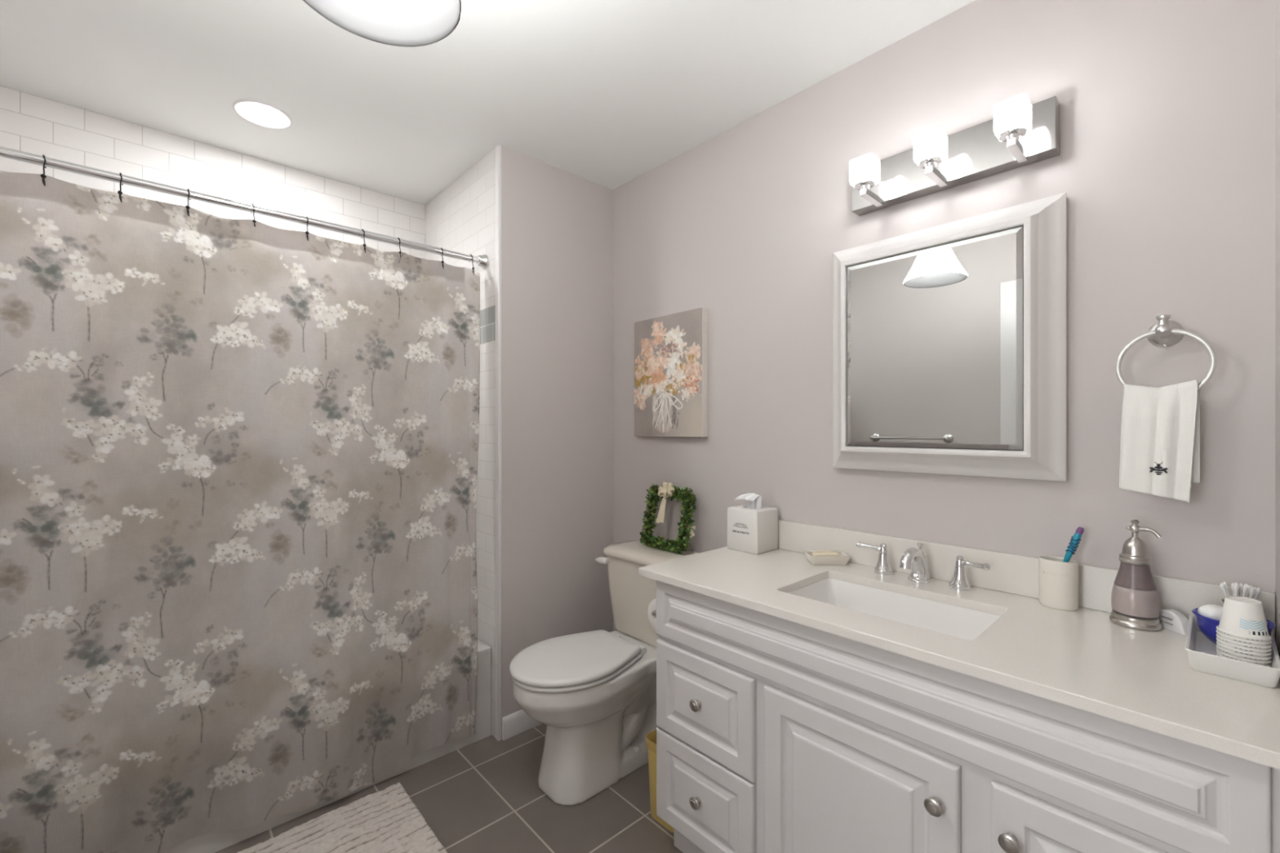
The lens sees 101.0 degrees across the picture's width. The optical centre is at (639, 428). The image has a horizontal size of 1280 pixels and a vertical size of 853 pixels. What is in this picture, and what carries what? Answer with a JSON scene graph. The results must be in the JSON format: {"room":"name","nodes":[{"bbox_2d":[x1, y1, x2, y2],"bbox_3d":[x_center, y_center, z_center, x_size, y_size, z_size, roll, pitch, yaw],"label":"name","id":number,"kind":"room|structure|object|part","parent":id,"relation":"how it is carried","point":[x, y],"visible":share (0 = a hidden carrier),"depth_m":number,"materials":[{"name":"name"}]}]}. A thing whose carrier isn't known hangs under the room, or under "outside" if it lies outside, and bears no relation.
{"room":"bathroom","nodes":[
{"label":"bathroom","id":0,"kind":"room"},
{"bbox_2d":[0,85,425,258],"bbox_3d":[-1.721,0.060,2.261,1.564,2.440,0.100,0,0,-42],"label":"wall","id":1,"kind":"structure","parent":0,"point":[29,123],"depth_m":2.12,"materials":[{"name":"tile"}]},
{"bbox_2d":[0,170,479,852],"bbox_3d":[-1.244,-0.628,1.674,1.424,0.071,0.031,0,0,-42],"label":"shower curtain","id":2,"kind":"object","parent":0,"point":[238,459],"visible":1,"depth_m":1.60,"materials":[{"name":"fabric"}]},
{"bbox_2d":[214,724,682,852],"bbox_3d":[-0.965,1.330,0.811,3.800,0.100,3.260,0,0,-42],"label":"floor","id":3,"kind":"structure","parent":0,"point":[485,795],"depth_m":1.77,"materials":[{"name":"tile"}]},
{"bbox_2d":[164,638,491,852],"bbox_3d":[-1.439,1.095,1.945,1.550,0.370,0.744,0,0,-42],"label":"bathtub","id":4,"kind":"object","parent":3,"relation":"on","point":[213,842],"visible":0.16,"depth_m":2.00,"materials":[{"name":"white ceramic"}]},
{"bbox_2d":[236,782,447,852],"bbox_3d":[-1.000,1.272,1.417,0.856,0.016,0.524,0,0,-42],"label":"bath rug","id":5,"kind":"object","parent":3,"relation":"on","point":[387,820],"visible":1,"depth_m":1.65,"materials":[{"name":"fabric"}]},
{"bbox_2d":[509,539,699,805],"bbox_3d":[-0.144,0.891,2.006,0.742,0.778,0.472,0,0,-42],"label":"toilet","id":6,"kind":"object","parent":3,"relation":"on","point":[593,692],"visible":0.87,"depth_m":1.87,"materials":[{"name":"white ceramic"}]},
{"bbox_3d":[-0.243,0.827,1.909,0.465,0.026,0.372,0,0,-42],"label":"lid","id":7,"kind":"part","parent":6,"relation":"part of","materials":[{"name":"white plastic"}]},
{"bbox_3d":[-0.238,0.851,1.914,0.469,0.016,0.366,0,0,-42],"label":"seat","id":8,"kind":"part","parent":6,"relation":"part of","materials":[{"name":"white plastic"}]},
{"bbox_3d":[-0.145,1.071,1.999,0.715,0.418,0.364,0,0,-42],"label":"bowl","id":9,"kind":"part","parent":6,"relation":"part of","materials":[{"name":"white ceramic"}]},
{"bbox_3d":[-0.164,0.563,2.256,0.038,0.028,0.076,0,0,-42],"label":"flush lever","id":10,"kind":"part","parent":6,"relation":"part of","materials":[{"name":"white plastic"}]},
{"bbox_3d":[0.056,0.703,2.183,0.197,0.316,0.434,0,0,-42],"label":"tank","id":11,"kind":"part","parent":6,"relation":"part of","materials":[{"name":"beige ceramic"}]},
{"bbox_3d":[0.053,0.523,2.180,0.217,0.042,0.462,0,0,-42],"label":"tank lid","id":12,"kind":"part","parent":6,"relation":"part of","materials":[{"name":"beige ceramic"}]},
{"bbox_2d":[640,481,696,554],"bbox_3d":[0.118,0.366,2.192,0.114,0.281,0.293,0,0,-42],"label":"boxwood wreath","id":13,"kind":"object","parent":6,"relation":"on","point":[667,491],"visible":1,"depth_m":2.18,"materials":[{"name":"green plant"}]},
{"bbox_2d":[645,728,674,832],"bbox_3d":[0.154,1.150,1.780,0.261,0.260,0.147,0,0,-42],"label":"waste bin","id":14,"kind":"object","parent":3,"relation":"on","point":[651,738],"visible":0.23,"depth_m":1.72,"materials":[{"name":"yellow plastic"}]},
{"bbox_2d":[656,580,1279,852],"bbox_3d":[0.638,0.864,1.305,0.560,0.833,1.206,0,0,-42],"label":"vanity cabinet","id":15,"kind":"object","parent":3,"relation":"on","point":[775,735],"visible":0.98,"depth_m":1.07,"materials":[{"name":"white wood"}]},
{"bbox_2d":[651,609,656,617],"bbox_3d":[0.149,0.586,1.722,0.250,0.044,0.070,0,0,-42],"label":"paper holder","id":16,"kind":"object","parent":15,"relation":"attached to","point":[654,612],"visible":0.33,"depth_m":1.65,"materials":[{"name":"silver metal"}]},
{"bbox_2d":[648,599,656,631],"bbox_3d":[0.099,0.600,1.707,0.100,0.111,0.111,0,0,-42],"label":"toilet paper roll","id":17,"kind":"object","parent":16,"relation":"hanging from","point":[652,606],"visible":0.09,"depth_m":1.70,"materials":[{"name":"white paper"}]},
{"bbox_3d":[0.152,1.022,1.440,0.026,0.032,0.032,0,0,-42],"label":"knob","id":18,"kind":"part","parent":15,"relation":"part of","materials":[{"name":"silver metal"}]},
{"bbox_3d":[0.152,0.756,1.440,0.026,0.032,0.032,0,0,-42],"label":"knob","id":19,"kind":"part","parent":15,"relation":"part of","materials":[{"name":"silver metal"}]},
{"bbox_3d":[0.170,1.027,1.452,0.016,0.262,0.348,0,0,-42],"label":"drawer","id":20,"kind":"part","parent":15,"relation":"part of","materials":[{"name":"white wood"}]},
{"bbox_3d":[0.170,0.761,1.452,0.016,0.259,0.348,0,0,-42],"label":"drawer","id":21,"kind":"part","parent":15,"relation":"part of","materials":[{"name":"white wood"}]},
{"bbox_3d":[0.452,0.896,1.143,0.016,0.524,0.429,0,0,-42],"label":"door","id":22,"kind":"part","parent":15,"relation":"part of","materials":[{"name":"white wood"}]},
{"bbox_3d":[0.557,0.715,0.999,0.026,0.032,0.032,0,0,-42],"label":"knob","id":23,"kind":"part","parent":15,"relation":"part of","materials":[{"name":"silver metal"}]},
{"bbox_2d":[638,519,1279,769],"bbox_3d":[0.627,0.386,1.325,0.555,0.121,1.265,0,0,-42],"label":"countertop","id":24,"kind":"structure","parent":15,"relation":"on","point":[1081,659],"depth_m":1.10,"materials":[{"name":"white stone"}]},
{"bbox_2d":[727,493,777,554],"bbox_3d":[0.396,0.327,1.856,0.128,0.196,0.128,0,0,-42],"label":"tissue box","id":25,"kind":"object","parent":24,"relation":"on","point":[752,526],"visible":1,"depth_m":1.81,"materials":[{"name":"white ceramic"}]},
{"bbox_2d":[803,551,850,565],"bbox_3d":[0.588,0.410,1.664,0.125,0.029,0.080,0,0,0],"label":"soap dish","id":26,"kind":"object","parent":24,"relation":"on","point":[844,558],"visible":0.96,"depth_m":1.63,"materials":[{"name":"beige ceramic"}]},
{"bbox_2d":[812,550,840,556],"bbox_3d":[0.588,0.402,1.664,0.084,0.029,0.048,0,0,3],"label":"soap","id":27,"kind":"object","parent":26,"relation":"in","point":[819,553],"visible":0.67,"depth_m":1.65,"materials":[{"name":"beige"}]},
{"bbox_2d":[787,577,1001,639],"bbox_3d":[0.613,0.513,1.314,0.330,0.134,0.504,0,0,-42],"label":"sink basin","id":28,"kind":"object","parent":24,"relation":"in","point":[963,623],"visible":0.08,"depth_m":1.41,"materials":[{"name":"white ceramic"}]},
{"bbox_2d":[856,541,990,591],"bbox_3d":[0.749,0.373,1.445,0.140,0.103,0.350,0,0,-42],"label":"faucet","id":29,"kind":"object","parent":24,"relation":"on","point":[913,559],"visible":1,"depth_m":1.44,"materials":[{"name":"silver metal"}]},
{"bbox_3d":[0.688,0.352,1.567,0.087,0.028,0.021,0,0,40],"label":"lever","id":30,"kind":"part","parent":29,"relation":"part of","materials":[{"name":"silver metal"}]},
{"bbox_3d":[0.713,0.396,1.546,0.051,0.058,0.051,0,0,-42],"label":"handle","id":31,"kind":"part","parent":29,"relation":"part of","materials":[{"name":"silver metal"}]},
{"bbox_3d":[0.749,0.376,1.445,0.140,0.099,0.057,0,0,-42],"label":"spout","id":32,"kind":"part","parent":29,"relation":"part of","materials":[{"name":"silver metal"}]},
{"bbox_3d":[0.786,0.344,1.478,0.019,0.043,0.019,0,0,-42],"label":"lift rod","id":33,"kind":"part","parent":29,"relation":"part of","materials":[{"name":"silver metal"}]},
{"bbox_3d":[0.848,0.396,1.398,0.051,0.058,0.051,0,0,-42],"label":"handle","id":34,"kind":"part","parent":29,"relation":"part of","materials":[{"name":"silver metal"}]},
{"bbox_3d":[0.861,0.352,1.368,0.021,0.028,0.087,0,0,-23],"label":"lever","id":35,"kind":"part","parent":29,"relation":"part of","materials":[{"name":"silver metal"}]},
{"bbox_2d":[1038,555,1078,611],"bbox_3d":[0.995,0.368,1.255,0.061,0.113,0.075,0,0,-42],"label":"toothbrush holder","id":36,"kind":"object","parent":24,"relation":"on","point":[1058,580],"visible":0.99,"depth_m":1.23,"materials":[{"name":"beige ceramic"}]},
{"bbox_2d":[1062,527,1084,562],"bbox_3d":[1.006,0.321,1.248,0.024,0.182,0.069,0,0,-42],"label":"toothbrush","id":37,"kind":"object","parent":36,"relation":"in","point":[1076,538],"visible":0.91,"depth_m":1.23,"materials":[{"name":"teal plastic"}]},
{"bbox_2d":[1109,519,1161,631],"bbox_3d":[1.071,0.311,1.141,0.083,0.227,0.083,0,0,-42],"label":"soap dispenser","id":38,"kind":"object","parent":24,"relation":"on","point":[1135,597],"visible":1,"depth_m":1.12,"materials":[{"name":"pink glass"}]},
{"bbox_2d":[1111,561,1159,620],"bbox_3d":[1.071,0.347,1.141,0.078,0.111,0.078,0,0,-42],"label":"glass bottle","id":39,"kind":"object","parent":38,"relation":"on","point":[1135,596],"depth_m":1.12,"materials":[{"name":"purple"}]},
{"bbox_2d":[1160,608,1188,635],"bbox_3d":[1.125,0.405,1.107,0.028,0.040,0.050,0,0,-4],"label":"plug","id":40,"kind":"object","parent":24,"relation":"on","point":[1175,620],"visible":0.84,"depth_m":1.10,"materials":[{"name":"white plastic"}]},
{"bbox_2d":[1184,614,1279,688],"bbox_3d":[1.089,0.406,0.973,0.261,0.037,0.110,0,0,-42],"label":"tray","id":41,"kind":"object","parent":24,"relation":"on","point":[1201,652],"visible":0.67,"depth_m":0.90,"materials":[{"name":"white ceramic"}]},
{"bbox_2d":[1191,608,1275,644],"bbox_3d":[1.126,0.389,1.003,0.107,0.060,0.107,0,0,-42],"label":"glass bowl","id":42,"kind":"object","parent":41,"relation":"in","point":[1207,626],"visible":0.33,"depth_m":1.00,"materials":[{"name":"blue glass"}]},
{"bbox_2d":[1197,604,1222,620],"bbox_3d":[1.118,0.362,1.026,0.043,0.035,0.047,0,0,-42],"label":"ball","id":43,"kind":"object","parent":42,"relation":"in","point":[1212,611],"visible":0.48,"depth_m":1.02,"materials":[{"name":"white"}]},
{"bbox_3d":[1.191,0.382,1.045,0.052,0.074,0.052,0,0,-42],"label":"jar","id":44,"kind":"object","parent":41,"relation":"on","visible":0},
{"bbox_2d":[1219,582,1226,597],"bbox_3d":[1.179,0.356,1.055,0.025,0.089,0.006,0,0,34],"label":"cotton swab","id":45,"kind":"object","parent":44,"relation":"in","point":[1222,585],"visible":0.43,"depth_m":1.06,"materials":[{"name":"white fabric"}]},
{"bbox_2d":[1222,582,1229,595],"bbox_3d":[1.183,0.354,1.056,0.007,0.089,0.023,0,0,-44],"label":"cotton swab","id":46,"kind":"object","parent":44,"relation":"in","point":[1224,583],"visible":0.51,"depth_m":1.06,"materials":[{"name":"white"}]},
{"bbox_2d":[1231,582,1235,595],"bbox_3d":[1.186,0.353,1.050,0.020,0.090,0.006,0,0,-14],"label":"cotton swab","id":47,"kind":"object","parent":44,"relation":"in","point":[1233,584],"visible":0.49,"depth_m":1.05,"materials":[{"name":"white fabric"}]},
{"bbox_2d":[1233,584,1238,596],"bbox_3d":[1.179,0.353,1.042,0.022,0.090,0.007,0,0,-37],"label":"cotton swab","id":48,"kind":"object","parent":44,"relation":"in","point":[1235,587],"visible":0.44,"depth_m":1.04,"materials":[{"name":"white fabric"}]},
{"bbox_2d":[1239,582,1243,596],"bbox_3d":[1.196,0.355,1.048,0.006,0.091,0.015,0,0,34],"label":"cotton swab","id":49,"kind":"object","parent":44,"relation":"in","point":[1241,585],"visible":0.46,"depth_m":1.05,"materials":[{"name":"white"}]},
{"bbox_2d":[1242,586,1247,597],"bbox_3d":[1.187,0.354,1.040,0.006,0.090,0.020,0,0,7],"label":"cotton swab","id":50,"kind":"object","parent":44,"relation":"in","point":[1245,588],"visible":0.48,"depth_m":1.03,"materials":[{"name":"white fabric"}]},
{"bbox_2d":[1244,585,1250,597],"bbox_3d":[1.189,0.354,1.039,0.007,0.090,0.017,0,0,-40],"label":"cotton swab","id":51,"kind":"object","parent":44,"relation":"in","point":[1247,586],"visible":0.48,"depth_m":1.03,"materials":[{"name":"white fabric"}]},
{"bbox_2d":[1248,587,1254,598],"bbox_3d":[1.192,0.358,1.035,0.007,0.090,0.018,0,0,-39],"label":"cotton swab","id":52,"kind":"object","parent":44,"relation":"in","point":[1251,591],"visible":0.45,"depth_m":1.03,"materials":[{"name":"white fabric"}]},
{"bbox_2d":[1253,587,1260,599],"bbox_3d":[1.201,0.357,1.036,0.029,0.088,0.006,0,0,7],"label":"cotton swab","id":53,"kind":"object","parent":44,"relation":"in","point":[1258,589],"visible":0.44,"depth_m":1.03,"materials":[{"name":"white fabric"}]},
{"bbox_3d":[1.071,0.388,0.936,0.065,0.061,0.065,0,0,-27],"label":"paper cup","id":54,"kind":"object","parent":41,"relation":"on","visible":0},
{"bbox_2d":[1216,651,1271,666],"bbox_3d":[1.071,0.381,0.936,0.065,0.061,0.065,0,0,-21],"label":"paper cup","id":55,"kind":"object","parent":54,"relation":"on","point":[1218,654],"visible":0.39,"depth_m":0.92,"materials":[{"name":"white paper"}]},
{"bbox_2d":[1216,648,1271,664],"bbox_3d":[1.071,0.375,0.936,0.065,0.061,0.065,0,0,29],"label":"paper cup","id":56,"kind":"object","parent":55,"relation":"on","point":[1242,659],"visible":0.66,"depth_m":0.91,"materials":[{"name":"white paper"}]},
{"bbox_2d":[1216,644,1271,660],"bbox_3d":[1.071,0.368,0.936,0.065,0.061,0.065,0,0,-38],"label":"paper cup","id":57,"kind":"object","parent":56,"relation":"on","point":[1237,654],"visible":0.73,"depth_m":0.92,"materials":[{"name":"white paper"}]},
{"bbox_2d":[1216,640,1271,656],"bbox_3d":[1.071,0.361,0.936,0.065,0.061,0.065,0,0,-19],"label":"paper cup","id":58,"kind":"object","parent":57,"relation":"on","point":[1242,651],"visible":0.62,"depth_m":0.91,"materials":[{"name":"white paper"}]},
{"bbox_2d":[1216,637,1271,652],"bbox_3d":[1.071,0.355,0.936,0.065,0.061,0.065,0,0,-18],"label":"paper cup","id":59,"kind":"object","parent":58,"relation":"on","point":[1234,646],"visible":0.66,"depth_m":0.92,"materials":[{"name":"white paper"}]},
{"bbox_3d":[0.638,0.715,0.910,0.026,0.032,0.032,0,0,-42],"label":"knob","id":60,"kind":"part","parent":15,"relation":"part of","materials":[{"name":"silver metal"}]},
{"bbox_3d":[0.746,0.896,0.823,0.016,0.524,0.338,0,0,-42],"label":"door","id":61,"kind":"part","parent":15,"relation":"part of","materials":[{"name":"white wood"}]},
{"bbox_2d":[0,0,974,204],"bbox_3d":[-0.965,-1.210,0.811,3.800,0.100,3.260,0,0,-42],"label":"ceiling","id":62,"kind":"structure","parent":0,"point":[606,93],"depth_m":1.70,"materials":[{"name":"white paint"}]},
{"bbox_2d":[232,98,292,128],"bbox_3d":[-1.391,-1.157,1.948,0.180,0.006,0.180,0,0,-42],"label":"recessed light","id":63,"kind":"object","parent":62,"relation":"in","point":[257,112],"visible":1,"depth_m":1.94,"materials":[{"name":"white paint"}]},
{"bbox_2d":[303,0,462,46],"bbox_3d":[-0.440,-0.938,0.872,0.279,0.417,0.279,0,0,-42],"label":"ceiling lamp","id":64,"kind":"object","parent":62,"relation":"hanging from","point":[402,23],"visible":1,"depth_m":0.98,"materials":[{"name":"white glass"}]},
{"bbox_2d":[425,145,613,739],"bbox_3d":[-0.622,0.060,2.726,0.706,2.440,0.900,0,0,-42],"label":"wall","id":65,"kind":"structure","parent":0,"point":[557,224],"depth_m":2.32,"materials":[{"name":"grey paint"}]},
{"bbox_2d":[0,146,488,269],"bbox_3d":[-1.229,-0.706,1.716,1.554,0.062,0.062,0,0,-42],"label":"shower rod","id":66,"kind":"object","parent":65,"relation":"attached to","point":[482,261],"visible":1,"depth_m":1.65,"materials":[{"name":"silver metal"}]},
{"bbox_2d":[40,154,46,186],"bbox_3d":[-1.573,-0.677,1.392,0.010,0.091,0.046,0,0,-42],"label":"curtain hook","id":67,"kind":"object","parent":66,"relation":"hanging from","point":[43,176],"visible":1,"depth_m":1.38,"materials":[{"name":"black metal"}]},
{"bbox_2d":[117,172,123,202],"bbox_3d":[-1.466,-0.677,1.490,0.010,0.091,0.046,0,0,-38],"label":"curtain hook","id":68,"kind":"object","parent":66,"relation":"hanging from","point":[119,192],"visible":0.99,"depth_m":1.48,"materials":[{"name":"black metal"}]},
{"bbox_3d":[-1.230,-0.706,1.714,1.547,0.025,0.025,0,0,-42],"label":"rod","id":69,"kind":"part","parent":66,"relation":"part of","materials":[{"name":"silver metal"}]},
{"bbox_2d":[185,188,191,216],"bbox_3d":[-1.359,-0.677,1.588,0.010,0.091,0.046,0,0,-33],"label":"curtain hook","id":70,"kind":"object","parent":66,"relation":"hanging from","point":[188,206],"visible":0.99,"depth_m":1.57,"materials":[{"name":"black metal"}]},
{"bbox_2d":[250,203,256,226],"bbox_3d":[-1.243,-0.677,1.694,0.046,0.091,0.010,0,0,43],"label":"curtain hook","id":71,"kind":"object","parent":66,"relation":"hanging from","point":[253,220],"visible":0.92,"depth_m":1.68,"materials":[{"name":"black metal"}]},
{"bbox_2d":[305,216,308,240],"bbox_3d":[-1.133,-0.677,1.796,0.010,0.091,0.046,0,0,-30],"label":"curtain hook","id":72,"kind":"object","parent":66,"relation":"hanging from","point":[306,232],"visible":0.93,"depth_m":1.78,"materials":[{"name":"black metal"}]},
{"bbox_2d":[360,228,365,253],"bbox_3d":[-1.004,-0.677,1.913,0.010,0.091,0.046,0,0,-43],"label":"curtain hook","id":73,"kind":"object","parent":66,"relation":"hanging from","point":[364,244],"visible":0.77,"depth_m":1.90,"materials":[{"name":"black metal"}]},
{"bbox_2d":[397,237,401,257],"bbox_3d":[-0.913,-0.677,1.997,0.010,0.091,0.046,0,0,-39],"label":"curtain hook","id":74,"kind":"object","parent":66,"relation":"hanging from","point":[400,252],"visible":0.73,"depth_m":1.99,"materials":[{"name":"black metal"}]},
{"bbox_2d":[440,247,444,268],"bbox_3d":[-0.792,-0.677,2.108,0.010,0.091,0.046,0,0,-30],"label":"curtain hook","id":75,"kind":"object","parent":66,"relation":"hanging from","point":[442,261],"visible":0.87,"depth_m":2.09,"materials":[{"name":"black metal"}]},
{"bbox_2d":[468,253,474,275],"bbox_3d":[-0.701,-0.677,2.191,0.010,0.091,0.046,0,0,-43],"label":"curtain hook","id":76,"kind":"object","parent":66,"relation":"hanging from","point":[473,268],"visible":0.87,"depth_m":2.18,"materials":[{"name":"black metal"}]},
{"bbox_2d":[480,304,495,344],"bbox_3d":[-0.852,-0.435,2.462,0.010,0.150,0.778,0,0,-42],"label":"trim","id":77,"kind":"structure","parent":65,"relation":"attached to","point":[487,315],"depth_m":2.23,"materials":[{"name":"grey tile"}]},
{"bbox_2d":[495,144,501,741],"bbox_3d":[-0.582,0.060,2.167,0.016,2.440,0.030,0,0,-42],"label":"trim","id":78,"kind":"structure","parent":65,"relation":"attached to","point":[498,148],"depth_m":2.16,"materials":[{"name":"white paint"}]},
{"bbox_2d":[502,709,542,741],"bbox_3d":[-0.345,1.235,2.360,0.593,0.091,0.014,0,0,-42],"label":"baseboard","id":79,"kind":"structure","parent":65,"relation":"attached to","point":[517,722],"depth_m":2.20,"materials":[{"name":"white paint"}]},
{"bbox_2d":[613,0,1275,631],"bbox_3d":[0.635,0.060,1.802,0.100,2.440,2.160,0,0,-42],"label":"wall","id":80,"kind":"structure","parent":0,"point":[1165,166],"depth_m":1.34,"materials":[{"name":"grey paint"}]},
{"bbox_2d":[634,306,707,436],"bbox_3d":[0.123,-0.223,2.261,0.034,0.518,0.408,0,0,-42],"label":"flower painting","id":81,"kind":"object","parent":80,"relation":"attached to","point":[671,350],"visible":1,"depth_m":2.22,"materials":[{"name":"fabric"}]},
{"bbox_2d":[832,192,1066,481],"bbox_3d":[0.809,-0.219,1.472,0.090,0.694,0.592,0,0,-42],"label":"mirror","id":82,"kind":"object","parent":80,"relation":"attached to","point":[953,346],"visible":1,"depth_m":1.39,"materials":[{"name":"white"}]},
{"bbox_2d":[847,226,1022,449],"bbox_3d":[0.783,-0.219,1.448,0.008,0.545,0.443,0,0,-42],"label":"mirror glass","id":83,"kind":"object","parent":82,"relation":"attached to","point":[935,335],"depth_m":1.42,"materials":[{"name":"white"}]},
{"bbox_2d":[848,93,1060,215],"bbox_3d":[0.794,-0.729,1.419,0.183,0.135,0.504,0,0,-42],"label":"vanity light","id":84,"kind":"object","parent":80,"relation":"attached to","point":[1028,135],"visible":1,"depth_m":1.39,"materials":[{"name":"metal"}]},
{"bbox_2d":[853,180,875,190],"bbox_3d":[0.640,-0.685,1.502,0.056,0.014,0.056,0,0,-42],"label":"socket","id":85,"kind":"object","parent":84,"relation":"attached to","point":[864,184],"depth_m":1.49,"materials":[{"name":"silver metal"}]},
{"bbox_3d":[0.640,-0.726,1.502,0.026,0.039,0.026,0,0,-42],"label":"bulb","id":86,"kind":"part","parent":84,"relation":"part of","materials":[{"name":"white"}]},
{"bbox_3d":[0.640,-0.730,1.502,0.066,0.066,0.066,0,0,-42],"label":"lamp shade","id":87,"kind":"part","parent":84,"relation":"part of","materials":[{"name":"white glass"}]},
{"bbox_3d":[0.673,-0.670,1.532,0.113,0.018,0.018,0,0,-42],"label":"arm","id":88,"kind":"part","parent":84,"relation":"part of","materials":[{"name":"silver metal"}]},
{"bbox_3d":[0.757,-0.730,1.374,0.066,0.066,0.066,0,0,-42],"label":"lamp shade","id":89,"kind":"part","parent":84,"relation":"part of","materials":[{"name":"white glass"}]},
{"bbox_2d":[918,156,942,168],"bbox_3d":[0.757,-0.685,1.374,0.056,0.014,0.056,0,0,-42],"label":"socket","id":90,"kind":"object","parent":84,"relation":"attached to","point":[930,162],"depth_m":1.36,"materials":[{"name":"silver metal"}]},
{"bbox_3d":[0.757,-0.726,1.374,0.026,0.039,0.026,0,0,-42],"label":"bulb","id":91,"kind":"part","parent":84,"relation":"part of","materials":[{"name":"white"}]},
{"bbox_3d":[0.789,-0.670,1.404,0.113,0.018,0.018,0,0,-42],"label":"arm","id":92,"kind":"part","parent":84,"relation":"part of","materials":[{"name":"silver metal"}]},
{"bbox_2d":[998,127,1026,141],"bbox_3d":[0.878,-0.685,1.242,0.056,0.014,0.056,0,0,-42],"label":"socket","id":93,"kind":"object","parent":84,"relation":"attached to","point":[1013,134],"depth_m":1.23,"materials":[{"name":"silver metal"}]},
{"bbox_3d":[0.878,-0.730,1.242,0.066,0.066,0.066,0,0,-42],"label":"lamp shade","id":94,"kind":"part","parent":84,"relation":"part of","materials":[{"name":"white glass"}]},
{"bbox_3d":[0.878,-0.726,1.242,0.026,0.039,0.026,0,0,-42],"label":"bulb","id":95,"kind":"part","parent":84,"relation":"part of","materials":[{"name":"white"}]},
{"bbox_3d":[0.910,-0.670,1.272,0.113,0.018,0.018,0,0,-42],"label":"arm","id":96,"kind":"part","parent":84,"relation":"part of","materials":[{"name":"silver metal"}]},
{"bbox_2d":[777,519,1275,639],"bbox_3d":[0.825,0.375,1.505,0.020,0.100,1.263,0,0,-42],"label":"backsplash","id":97,"kind":"structure","parent":80,"relation":"attached to","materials":[{"name":"white stone"}]},
{"bbox_2d":[1115,314,1216,390],"bbox_3d":[1.127,-0.149,1.134,0.078,0.182,0.152,0,0,-42],"label":"towel ring","id":98,"kind":"object","parent":80,"relation":"attached to","point":[1164,333],"visible":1,"depth_m":1.13,"materials":[{"name":"grey metal"}]},
{"bbox_3d":[1.127,-0.207,1.134,0.078,0.058,0.058,0,0,-42],"label":"post","id":99,"kind":"part","parent":98,"relation":"part of","materials":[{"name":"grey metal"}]},
{"bbox_2d":[1118,379,1199,502],"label":"hand towel","id":100,"kind":"object","parent":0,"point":[1160,440],"visible":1,"depth_m":1.10,"materials":[{"name":"white fabric"}]},
{"bbox_2d":[1216,633,1271,648],"bbox_3d":[1.071,0.348,0.936,0.065,0.061,0.065,0,0,-39],"label":"paper cup","id":101,"kind":"object","parent":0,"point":[1240,643],"visible":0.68,"depth_m":0.92,"materials":[{"name":"white paper"}]},
{"bbox_2d":[1216,630,1271,644],"bbox_3d":[1.071,0.342,0.936,0.065,0.061,0.065,0,0,-16],"label":"paper cup","id":102,"kind":"object","parent":101,"relation":"on","point":[1235,638],"visible":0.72,"depth_m":0.91,"materials":[{"name":"white paper"}]},
{"bbox_2d":[1216,595,1271,640],"bbox_3d":[1.071,0.335,0.936,0.065,0.061,0.065,0,0,-42],"label":"paper cup","id":103,"kind":"object","parent":102,"relation":"on","point":[1242,617],"visible":1,"depth_m":0.92,"materials":[{"name":"white paper"}]},
{"bbox_2d":[1275,0,1279,657],"bbox_3d":[0.461,0.060,0.246,2.260,2.440,0.100,0,0,-42],"label":"wall","id":104,"kind":"structure","parent":0,"point":[1277,2],"depth_m":1.02,"materials":[{"name":"grey paint"}]}
]}

